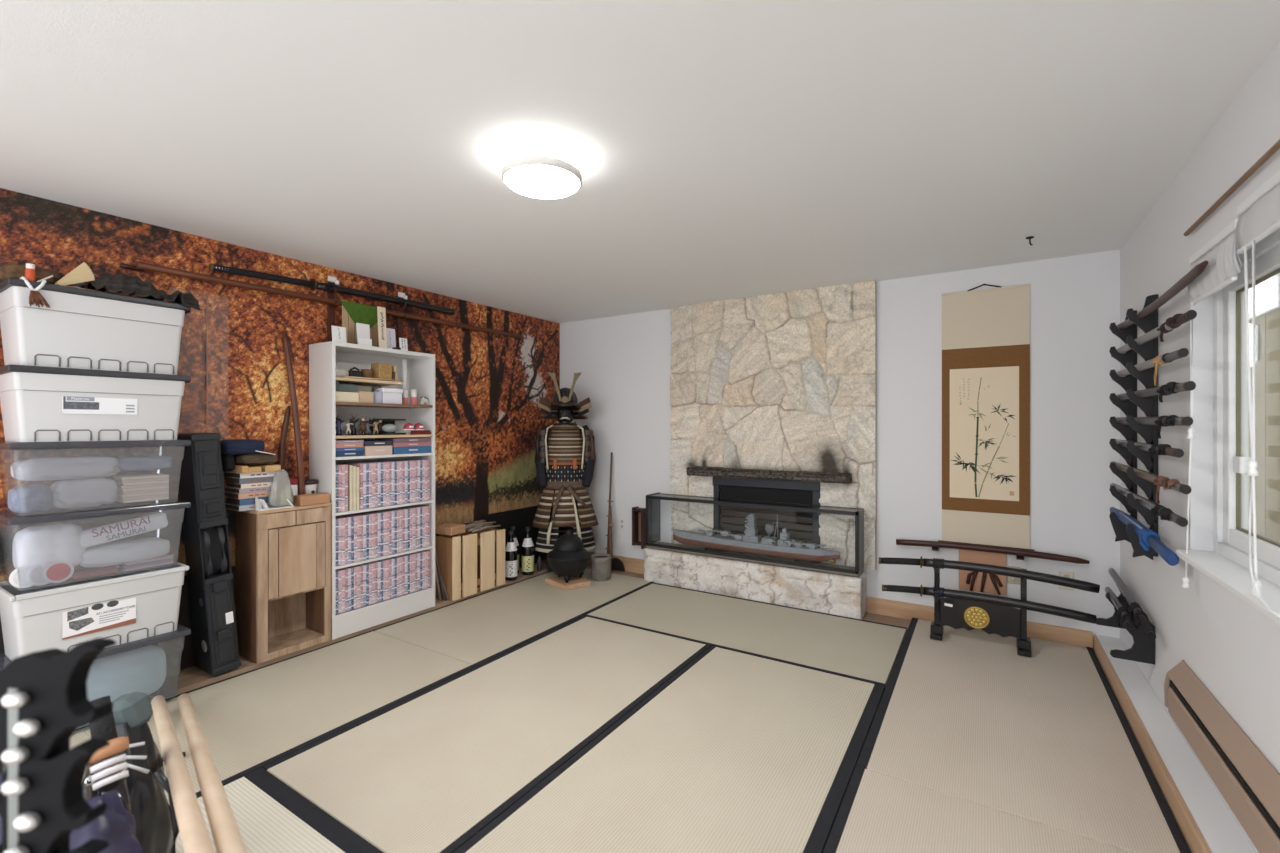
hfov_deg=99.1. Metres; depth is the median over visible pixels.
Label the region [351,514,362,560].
volume
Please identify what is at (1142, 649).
stand
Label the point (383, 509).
volume
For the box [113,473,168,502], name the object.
block
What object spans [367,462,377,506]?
volume
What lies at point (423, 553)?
volume
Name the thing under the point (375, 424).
figurine
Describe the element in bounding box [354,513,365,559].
volume
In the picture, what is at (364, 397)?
box
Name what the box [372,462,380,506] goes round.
volume
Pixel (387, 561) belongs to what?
volume
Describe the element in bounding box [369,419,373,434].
figurine
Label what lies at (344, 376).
chopstick
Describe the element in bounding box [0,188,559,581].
wall
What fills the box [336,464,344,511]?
volume
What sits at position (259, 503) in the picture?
paper tray
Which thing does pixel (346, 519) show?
volume
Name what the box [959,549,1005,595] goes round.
picture
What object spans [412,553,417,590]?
volume
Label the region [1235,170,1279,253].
blind
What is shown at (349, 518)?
volume
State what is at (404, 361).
roll
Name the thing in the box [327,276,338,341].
hanger
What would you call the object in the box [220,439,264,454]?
folded cloth
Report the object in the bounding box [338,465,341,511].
volume
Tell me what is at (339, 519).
volume
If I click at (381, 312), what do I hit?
tablet
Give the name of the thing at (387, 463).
volume
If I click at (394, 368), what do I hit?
pouch
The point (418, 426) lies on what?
helmet
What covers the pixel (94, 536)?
bag
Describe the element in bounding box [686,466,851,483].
mantel shelf
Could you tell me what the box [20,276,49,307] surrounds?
tassel
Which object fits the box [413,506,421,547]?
volume
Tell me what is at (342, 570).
volume
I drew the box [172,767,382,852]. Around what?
mat
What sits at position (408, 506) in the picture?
volume
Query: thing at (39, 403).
storage bin
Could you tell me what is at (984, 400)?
painting
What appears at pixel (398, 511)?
volume
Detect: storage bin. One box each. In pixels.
[0,278,190,374]
[0,364,190,441]
[0,440,190,515]
[0,500,190,590]
[0,562,188,660]
[0,623,190,728]
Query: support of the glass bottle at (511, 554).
on the trim at (191, 678)
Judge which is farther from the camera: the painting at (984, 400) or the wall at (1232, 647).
the painting at (984, 400)
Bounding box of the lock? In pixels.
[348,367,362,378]
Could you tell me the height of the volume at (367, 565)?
0.268 m
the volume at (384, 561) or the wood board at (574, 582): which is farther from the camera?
the wood board at (574, 582)
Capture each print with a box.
[99,610,128,623]
[126,405,134,412]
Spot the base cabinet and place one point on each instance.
(283, 555)
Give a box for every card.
[331,326,346,342]
[356,323,369,343]
[358,337,371,345]
[386,328,395,348]
[399,338,407,350]
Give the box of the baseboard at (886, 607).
[588,551,1092,648]
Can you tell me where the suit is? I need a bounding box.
[532,372,598,552]
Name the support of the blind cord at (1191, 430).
hanging from the blind at (1222, 269)
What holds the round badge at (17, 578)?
in the storage bin at (174, 511)
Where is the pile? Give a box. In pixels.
[116,553,173,571]
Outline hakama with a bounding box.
[80,273,201,309]
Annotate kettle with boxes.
[547,529,589,582]
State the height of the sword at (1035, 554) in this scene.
0.056 m
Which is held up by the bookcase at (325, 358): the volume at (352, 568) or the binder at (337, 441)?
the volume at (352, 568)
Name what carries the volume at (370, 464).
on the bookcase at (325, 358)
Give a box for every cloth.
[8,485,53,512]
[86,645,165,701]
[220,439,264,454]
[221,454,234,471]
[234,453,277,463]
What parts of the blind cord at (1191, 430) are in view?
knob, cord, knob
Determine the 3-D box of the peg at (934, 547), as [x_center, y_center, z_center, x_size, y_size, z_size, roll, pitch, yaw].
[2.043,0.833,3.774,0.040,0.038,0.074,0,0,32]
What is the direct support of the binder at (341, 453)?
on the bookcase at (325, 358)
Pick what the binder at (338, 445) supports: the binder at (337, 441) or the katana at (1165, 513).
the binder at (337, 441)
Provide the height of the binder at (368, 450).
0.061 m
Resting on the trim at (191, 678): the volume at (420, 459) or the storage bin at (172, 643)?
the storage bin at (172, 643)
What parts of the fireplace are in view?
firebox frame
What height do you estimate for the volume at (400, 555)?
0.268 m
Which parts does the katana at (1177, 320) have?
cord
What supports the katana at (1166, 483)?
on the rack at (1148, 350)
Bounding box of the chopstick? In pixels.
[344,376,396,380]
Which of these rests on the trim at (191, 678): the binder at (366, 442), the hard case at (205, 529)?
the hard case at (205, 529)
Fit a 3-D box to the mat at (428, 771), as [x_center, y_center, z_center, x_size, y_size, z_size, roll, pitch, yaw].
[-0.529,1.359,2.766,0.992,0.022,2.048,0,0,32]
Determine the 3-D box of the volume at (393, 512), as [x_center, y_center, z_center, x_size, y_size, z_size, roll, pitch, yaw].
[-1.778,0.727,3.796,0.210,0.292,0.020,0,0,32]
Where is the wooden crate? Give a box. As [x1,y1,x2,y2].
[435,527,504,600]
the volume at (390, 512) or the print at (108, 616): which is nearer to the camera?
the print at (108, 616)
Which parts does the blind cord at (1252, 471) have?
knob, knob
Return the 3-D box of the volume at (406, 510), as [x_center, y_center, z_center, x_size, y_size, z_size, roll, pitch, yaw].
[-1.724,0.727,3.882,0.210,0.292,0.020,0,0,32]
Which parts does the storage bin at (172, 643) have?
lid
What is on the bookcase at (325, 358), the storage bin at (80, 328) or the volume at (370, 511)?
the volume at (370, 511)
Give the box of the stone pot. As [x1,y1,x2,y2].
[590,553,611,580]
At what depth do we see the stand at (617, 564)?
5.18 m
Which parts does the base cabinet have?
drawer, door, drawer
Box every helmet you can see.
[403,423,414,434]
[414,423,423,429]
[553,389,576,406]
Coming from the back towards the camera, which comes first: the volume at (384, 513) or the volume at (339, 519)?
the volume at (384, 513)
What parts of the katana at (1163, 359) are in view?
cord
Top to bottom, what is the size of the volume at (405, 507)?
0.292 m
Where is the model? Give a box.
[673,514,839,562]
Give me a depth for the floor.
3.90 m
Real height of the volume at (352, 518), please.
0.292 m
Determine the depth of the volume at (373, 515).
3.62 m
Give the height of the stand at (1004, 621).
0.492 m
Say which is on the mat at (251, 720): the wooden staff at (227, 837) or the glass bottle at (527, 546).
the wooden staff at (227, 837)
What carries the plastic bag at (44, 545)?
in the storage bin at (174, 511)
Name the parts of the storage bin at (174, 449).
lid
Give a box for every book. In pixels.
[225,476,275,483]
[225,486,276,493]
[225,491,275,498]
[225,502,273,510]
[226,471,275,478]
[226,482,274,488]
[226,496,274,505]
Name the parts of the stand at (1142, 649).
rail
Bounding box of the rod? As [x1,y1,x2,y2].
[1183,139,1279,235]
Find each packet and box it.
[71,566,119,579]
[280,490,291,504]
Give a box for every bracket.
[632,506,646,548]
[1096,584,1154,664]
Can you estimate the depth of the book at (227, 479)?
3.09 m
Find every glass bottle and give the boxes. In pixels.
[505,530,517,580]
[511,526,518,572]
[522,527,533,574]
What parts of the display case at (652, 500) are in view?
post, panel, rail, rail, glass, rail, post, panel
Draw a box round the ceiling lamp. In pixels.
[502,143,581,198]
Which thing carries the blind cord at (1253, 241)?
hanging from the blind at (1259, 213)
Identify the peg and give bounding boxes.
[932,545,938,550]
[1016,554,1023,559]
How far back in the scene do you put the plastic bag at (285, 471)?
3.16 m
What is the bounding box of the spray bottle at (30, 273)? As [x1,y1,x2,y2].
[25,263,35,280]
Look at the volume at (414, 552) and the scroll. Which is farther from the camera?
the volume at (414, 552)
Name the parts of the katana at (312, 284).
cord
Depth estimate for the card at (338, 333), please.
3.47 m
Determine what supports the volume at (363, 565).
on the bookcase at (325, 358)
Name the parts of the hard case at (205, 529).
handle, handle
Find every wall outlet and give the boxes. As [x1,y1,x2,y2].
[619,518,624,529]
[1007,566,1020,584]
[1059,571,1073,590]
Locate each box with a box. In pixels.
[228,464,280,472]
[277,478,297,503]
[292,493,329,505]
[336,381,356,391]
[336,391,358,401]
[357,386,371,391]
[357,391,373,402]
[371,363,391,380]
[372,388,402,403]
[372,419,405,434]
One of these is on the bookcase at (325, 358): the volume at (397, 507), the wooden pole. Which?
the volume at (397, 507)
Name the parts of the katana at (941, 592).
cord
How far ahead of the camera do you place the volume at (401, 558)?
3.79 m
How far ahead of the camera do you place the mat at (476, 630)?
3.86 m
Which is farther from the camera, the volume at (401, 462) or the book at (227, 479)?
the volume at (401, 462)
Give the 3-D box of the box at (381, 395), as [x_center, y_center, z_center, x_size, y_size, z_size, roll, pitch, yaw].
[-1.788,-0.209,3.790,0.176,0.108,0.202,0,0,32]
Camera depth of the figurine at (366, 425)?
3.67 m
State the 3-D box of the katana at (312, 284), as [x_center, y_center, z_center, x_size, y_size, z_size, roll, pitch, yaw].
[-1.963,-0.912,3.752,0.073,0.083,1.655,0,0,32]
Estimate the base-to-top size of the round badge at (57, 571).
0.094 m
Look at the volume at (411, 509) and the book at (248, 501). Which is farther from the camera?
the volume at (411, 509)
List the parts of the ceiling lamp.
lamp shade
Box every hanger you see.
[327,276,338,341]
[397,292,406,347]
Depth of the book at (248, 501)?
3.08 m
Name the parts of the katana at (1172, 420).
cord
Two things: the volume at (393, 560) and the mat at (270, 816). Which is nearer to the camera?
the mat at (270, 816)
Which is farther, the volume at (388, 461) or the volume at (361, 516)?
the volume at (388, 461)
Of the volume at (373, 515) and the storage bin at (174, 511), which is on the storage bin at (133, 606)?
the storage bin at (174, 511)
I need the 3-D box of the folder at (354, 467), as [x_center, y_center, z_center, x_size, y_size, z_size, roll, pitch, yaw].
[-1.921,0.398,3.567,0.201,0.284,0.018,0,0,32]
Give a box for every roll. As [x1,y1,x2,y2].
[336,369,348,377]
[402,359,406,403]
[403,391,407,403]
[411,389,416,404]
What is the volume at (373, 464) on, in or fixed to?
on the bookcase at (325, 358)
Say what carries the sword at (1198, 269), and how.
attached to the rack at (1148, 350)
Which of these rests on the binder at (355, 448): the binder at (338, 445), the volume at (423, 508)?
the binder at (338, 445)
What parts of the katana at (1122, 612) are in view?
cord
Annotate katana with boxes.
[209,263,454,314]
[879,556,1099,592]
[882,584,1095,623]
[1105,587,1138,635]
[1108,568,1155,639]
[1110,310,1196,356]
[1110,381,1195,401]
[1110,461,1191,503]
[1110,483,1187,526]
[1111,348,1188,386]
[1115,415,1192,437]
[1115,439,1183,463]
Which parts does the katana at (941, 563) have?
cord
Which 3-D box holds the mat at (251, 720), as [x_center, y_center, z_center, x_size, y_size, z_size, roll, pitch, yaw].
[-1.883,1.359,2.501,1.006,0.022,2.003,0,0,32]
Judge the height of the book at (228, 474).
0.030 m
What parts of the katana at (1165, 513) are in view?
cord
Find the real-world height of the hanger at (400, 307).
0.442 m
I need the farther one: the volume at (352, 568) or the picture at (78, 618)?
the volume at (352, 568)
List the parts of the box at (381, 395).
box lid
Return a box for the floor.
[585,565,910,687]
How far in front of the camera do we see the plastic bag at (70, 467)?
2.36 m
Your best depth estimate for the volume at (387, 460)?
3.81 m
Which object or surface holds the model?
in the display case at (652, 500)
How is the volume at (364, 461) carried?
on the bookcase at (325, 358)
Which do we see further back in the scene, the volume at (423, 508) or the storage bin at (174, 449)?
the volume at (423, 508)
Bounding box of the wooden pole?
[136,261,522,338]
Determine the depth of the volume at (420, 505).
3.99 m
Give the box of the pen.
[36,275,53,281]
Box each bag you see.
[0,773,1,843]
[10,456,120,480]
[12,523,85,567]
[50,478,118,508]
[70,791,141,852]
[79,537,169,566]
[80,512,167,547]
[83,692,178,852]
[117,455,172,470]
[268,469,293,506]
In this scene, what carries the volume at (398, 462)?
on the bookcase at (325, 358)
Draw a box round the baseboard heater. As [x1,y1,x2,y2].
[1164,660,1279,852]
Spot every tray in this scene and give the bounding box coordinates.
[254,497,293,510]
[410,430,430,434]
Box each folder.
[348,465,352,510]
[353,466,355,509]
[356,467,358,509]
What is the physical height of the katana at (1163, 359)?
0.140 m
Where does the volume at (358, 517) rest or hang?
on the bookcase at (325, 358)
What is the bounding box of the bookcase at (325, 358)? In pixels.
[309,341,434,639]
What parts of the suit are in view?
skirt panel, skirt panel, turned plate, skirt panel, white cord, stand post, sash, skirt panel, turned plate, skirt panel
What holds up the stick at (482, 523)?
on the stick at (484, 525)
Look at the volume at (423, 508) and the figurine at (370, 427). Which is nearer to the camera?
the figurine at (370, 427)
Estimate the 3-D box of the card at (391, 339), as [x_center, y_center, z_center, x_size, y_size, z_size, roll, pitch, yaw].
[-1.744,-0.608,3.809,0.022,0.155,0.085,0,0,32]
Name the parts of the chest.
lid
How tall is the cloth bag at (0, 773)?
0.548 m
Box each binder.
[336,440,363,442]
[336,443,362,447]
[336,447,363,451]
[336,451,363,456]
[363,440,392,445]
[363,445,391,455]
[375,437,430,442]
[392,442,430,446]
[392,446,430,453]
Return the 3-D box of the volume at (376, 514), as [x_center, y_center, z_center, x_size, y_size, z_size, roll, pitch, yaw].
[-1.845,0.727,3.695,0.210,0.292,0.020,0,0,32]
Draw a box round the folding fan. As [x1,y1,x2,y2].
[55,262,94,287]
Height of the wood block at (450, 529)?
0.065 m
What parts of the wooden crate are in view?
panel, rail, rail, panel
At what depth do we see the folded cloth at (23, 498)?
2.28 m
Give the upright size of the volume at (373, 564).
0.268 m
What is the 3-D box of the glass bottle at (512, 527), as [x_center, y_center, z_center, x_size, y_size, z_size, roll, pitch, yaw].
[-1.146,1.113,4.924,0.110,0.421,0.110,0,0,32]
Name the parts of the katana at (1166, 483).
cord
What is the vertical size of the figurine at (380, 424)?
0.114 m
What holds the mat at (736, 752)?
on the floor
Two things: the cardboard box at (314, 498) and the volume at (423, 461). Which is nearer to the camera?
the cardboard box at (314, 498)
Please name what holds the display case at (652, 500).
on the stone hearth
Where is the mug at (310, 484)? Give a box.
[305,479,317,493]
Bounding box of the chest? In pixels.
[546,532,573,570]
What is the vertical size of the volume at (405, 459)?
0.295 m
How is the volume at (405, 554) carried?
on the bookcase at (325, 358)
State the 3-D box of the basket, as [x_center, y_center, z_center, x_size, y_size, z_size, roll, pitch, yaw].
[-1.834,-0.346,3.667,0.076,0.070,0.076,0,0,32]
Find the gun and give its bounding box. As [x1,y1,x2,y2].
[605,452,612,570]
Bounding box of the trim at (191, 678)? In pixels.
[177,560,548,694]
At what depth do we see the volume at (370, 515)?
3.60 m
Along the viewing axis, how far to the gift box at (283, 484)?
3.33 m
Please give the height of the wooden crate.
0.481 m
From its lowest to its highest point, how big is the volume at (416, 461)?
0.295 m
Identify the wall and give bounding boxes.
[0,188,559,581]
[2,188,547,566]
[560,250,1119,637]
[1120,40,1279,852]
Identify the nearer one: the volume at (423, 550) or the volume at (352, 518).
the volume at (352, 518)
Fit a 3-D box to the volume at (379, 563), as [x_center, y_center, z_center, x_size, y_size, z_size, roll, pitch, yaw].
[-1.832,1.042,3.711,0.210,0.268,0.020,0,0,32]
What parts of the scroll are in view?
hanging cord, rod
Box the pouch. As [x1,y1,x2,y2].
[392,366,396,379]
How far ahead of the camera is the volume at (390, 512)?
3.72 m
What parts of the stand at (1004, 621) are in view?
post, panel, post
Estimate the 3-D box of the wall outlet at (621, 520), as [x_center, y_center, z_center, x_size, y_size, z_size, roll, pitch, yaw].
[-0.171,0.930,5.213,0.074,0.114,0.009,0,0,32]
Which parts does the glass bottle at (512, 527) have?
bottle glass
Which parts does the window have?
sill, frame, sash, glass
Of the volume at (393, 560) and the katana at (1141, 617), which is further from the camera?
the volume at (393, 560)
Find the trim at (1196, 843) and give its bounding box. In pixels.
[1093,635,1211,852]
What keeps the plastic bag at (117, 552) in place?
on the pile
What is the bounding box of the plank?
[336,377,402,387]
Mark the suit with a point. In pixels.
(561, 464)
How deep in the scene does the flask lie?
5.00 m
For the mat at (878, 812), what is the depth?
1.84 m
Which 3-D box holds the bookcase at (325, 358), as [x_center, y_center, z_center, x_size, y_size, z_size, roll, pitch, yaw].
[-1.825,0.397,3.776,0.280,1.854,0.750,0,0,32]
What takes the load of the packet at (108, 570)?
in the storage bin at (174, 511)
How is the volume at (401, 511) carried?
on the bookcase at (325, 358)
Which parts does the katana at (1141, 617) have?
cord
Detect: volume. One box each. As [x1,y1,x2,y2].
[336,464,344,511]
[336,465,337,511]
[336,516,347,563]
[336,517,344,564]
[336,518,341,564]
[336,519,337,565]
[336,569,341,613]
[336,571,337,613]
[337,569,344,612]
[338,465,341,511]
[339,515,350,562]
[340,464,347,510]
[340,515,353,562]
[341,568,347,611]
[343,463,362,508]
[345,515,356,561]
[345,567,350,610]
[346,514,359,560]
[347,462,365,508]
[347,567,353,609]
[350,462,368,507]
[350,566,356,608]
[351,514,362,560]
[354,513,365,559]
[355,462,371,507]
[355,513,368,558]
[355,565,359,607]
[356,565,362,606]
[359,564,365,606]
[361,462,374,507]
[361,512,374,557]
[361,513,371,558]
[364,461,382,505]
[364,563,368,605]
[365,512,377,557]
[365,563,371,604]
[367,461,385,505]
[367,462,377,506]
[368,511,380,556]
[368,562,374,603]
[370,511,382,555]
[372,461,388,505]
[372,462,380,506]
[372,561,377,602]
[374,561,380,601]
[375,510,388,554]
[375,511,385,555]
[377,560,382,600]
[378,461,391,504]
[379,510,391,554]
[380,560,385,600]
[382,559,388,599]
[383,460,402,503]
[383,461,394,504]
[383,509,396,552]
[385,510,394,553]
[386,558,391,598]
[387,460,404,503]
[388,461,396,504]
[388,509,399,552]
[388,558,394,597]
[390,508,402,551]
[391,508,404,551]
[391,557,396,596]
[392,460,407,502]
[394,461,399,503]
[394,557,399,596]
[395,556,402,595]
[397,460,409,502]
[397,507,409,549]
[397,508,407,550]
[400,507,412,549]
[400,555,404,594]
[401,459,419,501]
[401,555,407,593]
[403,460,412,502]
[404,506,417,548]
[405,459,421,500]
[405,507,414,549]
[405,554,409,592]
[407,554,412,592]
[408,460,414,501]
[408,506,419,547]
[409,553,414,591]
[410,459,424,500]
[412,505,424,546]
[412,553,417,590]
[413,460,417,501]
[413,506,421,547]
[414,552,419,590]
[415,459,427,500]
[415,505,427,546]
[418,551,424,588]
[418,552,421,589]
[420,459,429,499]
[420,505,429,545]
[423,550,429,587]
[423,551,427,588]
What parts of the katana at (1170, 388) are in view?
cord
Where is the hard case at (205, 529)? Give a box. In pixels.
[177,432,240,676]
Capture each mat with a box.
[70,630,475,802]
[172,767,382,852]
[263,616,710,852]
[373,569,653,665]
[453,646,884,852]
[584,583,906,685]
[823,765,1131,852]
[856,618,1190,852]
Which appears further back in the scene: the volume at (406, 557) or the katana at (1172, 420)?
the volume at (406, 557)
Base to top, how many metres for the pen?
0.051 m
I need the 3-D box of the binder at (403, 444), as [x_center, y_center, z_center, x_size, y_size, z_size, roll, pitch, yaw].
[-1.705,0.127,3.938,0.229,0.029,0.297,0,0,32]
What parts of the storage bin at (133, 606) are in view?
label panel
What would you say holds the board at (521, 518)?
on the trim at (191, 678)
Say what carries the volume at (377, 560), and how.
on the bookcase at (325, 358)
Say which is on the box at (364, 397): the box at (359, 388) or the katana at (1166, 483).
the box at (359, 388)
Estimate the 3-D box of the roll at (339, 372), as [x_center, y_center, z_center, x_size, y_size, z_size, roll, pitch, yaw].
[-1.945,-0.342,3.511,0.060,0.060,0.113,0,0,32]
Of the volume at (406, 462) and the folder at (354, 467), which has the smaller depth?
the folder at (354, 467)
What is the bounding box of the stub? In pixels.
[120,263,143,271]
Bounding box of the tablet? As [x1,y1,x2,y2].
[377,306,386,347]
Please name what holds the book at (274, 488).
on the book at (266, 493)
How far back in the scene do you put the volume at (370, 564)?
3.60 m
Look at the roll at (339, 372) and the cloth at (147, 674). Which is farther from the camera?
the roll at (339, 372)
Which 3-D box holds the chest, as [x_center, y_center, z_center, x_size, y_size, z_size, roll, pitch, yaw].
[-0.698,1.151,5.109,0.356,0.343,0.216,0,0,-6]
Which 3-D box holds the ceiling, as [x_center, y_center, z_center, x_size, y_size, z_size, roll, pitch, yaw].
[-0.418,-1.115,2.169,4.596,0.100,5.620,0,0,32]
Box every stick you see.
[435,550,445,600]
[435,561,448,600]
[435,563,441,600]
[465,520,485,525]
[465,521,495,528]
[468,524,490,530]
[472,525,500,532]
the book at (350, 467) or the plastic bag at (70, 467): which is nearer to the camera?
the plastic bag at (70, 467)
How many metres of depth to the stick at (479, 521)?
4.55 m
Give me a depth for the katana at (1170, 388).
2.20 m
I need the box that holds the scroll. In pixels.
[938,284,1033,550]
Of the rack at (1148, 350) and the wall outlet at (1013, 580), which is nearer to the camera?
the rack at (1148, 350)
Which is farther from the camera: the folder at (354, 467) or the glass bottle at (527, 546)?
the glass bottle at (527, 546)
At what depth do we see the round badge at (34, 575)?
2.29 m
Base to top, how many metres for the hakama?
0.154 m
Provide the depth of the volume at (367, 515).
3.59 m
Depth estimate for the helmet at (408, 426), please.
3.88 m
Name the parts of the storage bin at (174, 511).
lid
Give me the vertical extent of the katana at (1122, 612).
0.102 m
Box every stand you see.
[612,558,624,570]
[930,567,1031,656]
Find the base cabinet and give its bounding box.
[235,503,331,663]
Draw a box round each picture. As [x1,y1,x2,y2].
[67,607,93,630]
[92,600,118,609]
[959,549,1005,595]
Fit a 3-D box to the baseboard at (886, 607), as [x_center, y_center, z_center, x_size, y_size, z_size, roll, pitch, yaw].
[0.968,1.305,4.482,4.266,0.130,0.028,0,0,32]
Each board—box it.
[340,300,385,346]
[484,505,539,567]
[545,575,590,589]
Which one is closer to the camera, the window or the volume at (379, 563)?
the window
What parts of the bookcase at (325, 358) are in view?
panel, panel, panel, shelf, shelf, shelf, shelf, shelf, shelf, panel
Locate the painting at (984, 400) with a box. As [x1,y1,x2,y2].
[950,366,1018,500]
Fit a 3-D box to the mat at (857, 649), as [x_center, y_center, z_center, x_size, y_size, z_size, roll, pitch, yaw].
[0.696,1.359,3.780,1.978,0.022,0.968,0,0,32]
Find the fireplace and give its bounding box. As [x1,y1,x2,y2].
[670,280,875,570]
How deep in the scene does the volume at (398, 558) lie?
3.77 m
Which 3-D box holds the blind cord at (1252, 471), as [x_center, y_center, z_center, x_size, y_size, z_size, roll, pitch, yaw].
[1.758,-0.027,1.569,0.024,1.007,0.095,0,0,32]
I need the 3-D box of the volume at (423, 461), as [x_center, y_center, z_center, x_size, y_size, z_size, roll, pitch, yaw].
[-1.649,0.390,4.002,0.210,0.295,0.020,0,0,32]
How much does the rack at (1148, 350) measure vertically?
1.249 m
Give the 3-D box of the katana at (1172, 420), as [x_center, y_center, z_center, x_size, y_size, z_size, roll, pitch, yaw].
[2.347,-0.001,2.560,0.051,0.100,1.364,0,0,32]
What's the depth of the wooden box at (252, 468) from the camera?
3.09 m
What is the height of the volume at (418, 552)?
0.268 m
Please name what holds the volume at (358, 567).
on the bookcase at (325, 358)
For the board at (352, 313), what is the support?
on the bookcase at (325, 358)
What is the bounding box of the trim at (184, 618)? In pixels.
[0,507,552,669]
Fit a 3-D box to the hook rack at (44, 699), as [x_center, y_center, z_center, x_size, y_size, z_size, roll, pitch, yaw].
[-0.869,0.817,0.755,0.327,1.060,0.280,0,0,10]
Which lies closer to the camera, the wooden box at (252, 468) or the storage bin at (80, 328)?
the storage bin at (80, 328)
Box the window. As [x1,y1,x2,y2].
[1176,228,1279,624]
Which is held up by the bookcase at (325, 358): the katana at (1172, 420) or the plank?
the plank
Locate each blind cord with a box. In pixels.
[1182,302,1195,588]
[1244,246,1262,595]
[1248,240,1279,617]
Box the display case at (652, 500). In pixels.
[646,492,863,576]
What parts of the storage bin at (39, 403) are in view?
lid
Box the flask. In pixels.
[537,555,541,570]
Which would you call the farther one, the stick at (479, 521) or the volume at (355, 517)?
the stick at (479, 521)
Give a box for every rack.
[0,638,116,852]
[1109,294,1157,559]
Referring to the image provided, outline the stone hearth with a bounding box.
[644,547,866,618]
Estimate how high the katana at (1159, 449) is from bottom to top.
0.090 m
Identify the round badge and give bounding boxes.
[9,565,33,587]
[25,563,49,585]
[43,561,73,582]
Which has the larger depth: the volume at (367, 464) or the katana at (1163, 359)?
the volume at (367, 464)
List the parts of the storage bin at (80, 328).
lid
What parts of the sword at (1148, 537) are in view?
pale cord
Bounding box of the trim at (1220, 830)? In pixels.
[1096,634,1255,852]
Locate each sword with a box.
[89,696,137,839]
[278,406,290,478]
[282,331,304,494]
[896,539,1089,563]
[1110,507,1178,565]
[1116,260,1207,329]
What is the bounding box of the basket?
[361,369,372,379]
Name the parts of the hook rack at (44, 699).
rail, hook plate, hook plate, hook plate, hook plate, hook plate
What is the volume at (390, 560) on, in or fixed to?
on the bookcase at (325, 358)
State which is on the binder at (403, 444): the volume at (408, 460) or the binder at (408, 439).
the binder at (408, 439)
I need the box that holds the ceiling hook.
[1026,236,1033,244]
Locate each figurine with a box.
[336,416,344,434]
[345,418,352,434]
[350,416,358,434]
[359,416,368,434]
[365,420,371,434]
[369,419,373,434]
[372,419,380,434]
[378,418,384,434]
[420,397,427,404]
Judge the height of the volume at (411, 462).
0.295 m
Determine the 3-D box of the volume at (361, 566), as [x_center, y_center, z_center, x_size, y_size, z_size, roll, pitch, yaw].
[-1.899,1.042,3.610,0.210,0.268,0.020,0,0,32]
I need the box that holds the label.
[63,396,98,409]
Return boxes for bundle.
[0,264,65,285]
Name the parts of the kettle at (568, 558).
leg, lid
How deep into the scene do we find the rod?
1.71 m
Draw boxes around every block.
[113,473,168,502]
[436,523,464,535]
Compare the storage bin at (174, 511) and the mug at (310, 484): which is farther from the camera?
the mug at (310, 484)
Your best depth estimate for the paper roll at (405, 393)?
3.89 m
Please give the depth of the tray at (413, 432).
3.92 m
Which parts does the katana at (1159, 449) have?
cord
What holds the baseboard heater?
attached to the wall at (1232, 647)
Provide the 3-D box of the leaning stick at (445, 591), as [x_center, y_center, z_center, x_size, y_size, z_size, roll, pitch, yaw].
[-1.572,1.037,4.197,0.253,0.578,0.014,0,0,19]
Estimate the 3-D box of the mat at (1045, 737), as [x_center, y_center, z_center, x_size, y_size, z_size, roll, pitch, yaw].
[1.810,1.359,2.754,0.986,0.022,1.984,0,0,32]
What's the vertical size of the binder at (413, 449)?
0.049 m
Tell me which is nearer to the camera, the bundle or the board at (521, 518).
the bundle
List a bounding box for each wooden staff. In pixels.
[151,695,214,852]
[177,694,246,852]
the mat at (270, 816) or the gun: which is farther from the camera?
the gun
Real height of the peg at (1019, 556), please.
0.038 m
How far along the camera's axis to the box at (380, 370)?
3.71 m
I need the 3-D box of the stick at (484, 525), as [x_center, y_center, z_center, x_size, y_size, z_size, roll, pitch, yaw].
[-1.299,0.816,4.438,0.021,0.032,0.256,0,0,23]
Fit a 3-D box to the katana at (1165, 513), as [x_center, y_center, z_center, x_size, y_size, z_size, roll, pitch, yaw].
[2.368,0.364,2.594,0.050,0.080,1.324,0,0,32]
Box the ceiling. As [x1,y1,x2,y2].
[0,0,1279,322]
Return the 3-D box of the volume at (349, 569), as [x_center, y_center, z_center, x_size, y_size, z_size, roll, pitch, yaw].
[-1.940,1.042,3.540,0.210,0.268,0.020,0,0,32]
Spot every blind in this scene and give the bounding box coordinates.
[1188,219,1242,305]
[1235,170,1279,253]
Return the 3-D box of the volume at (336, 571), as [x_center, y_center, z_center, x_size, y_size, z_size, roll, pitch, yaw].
[-1.986,1.042,3.474,0.210,0.268,0.020,0,0,32]
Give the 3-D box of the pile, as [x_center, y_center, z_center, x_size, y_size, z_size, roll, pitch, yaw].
[-2.397,0.651,2.642,0.125,0.044,0.185,0,0,32]

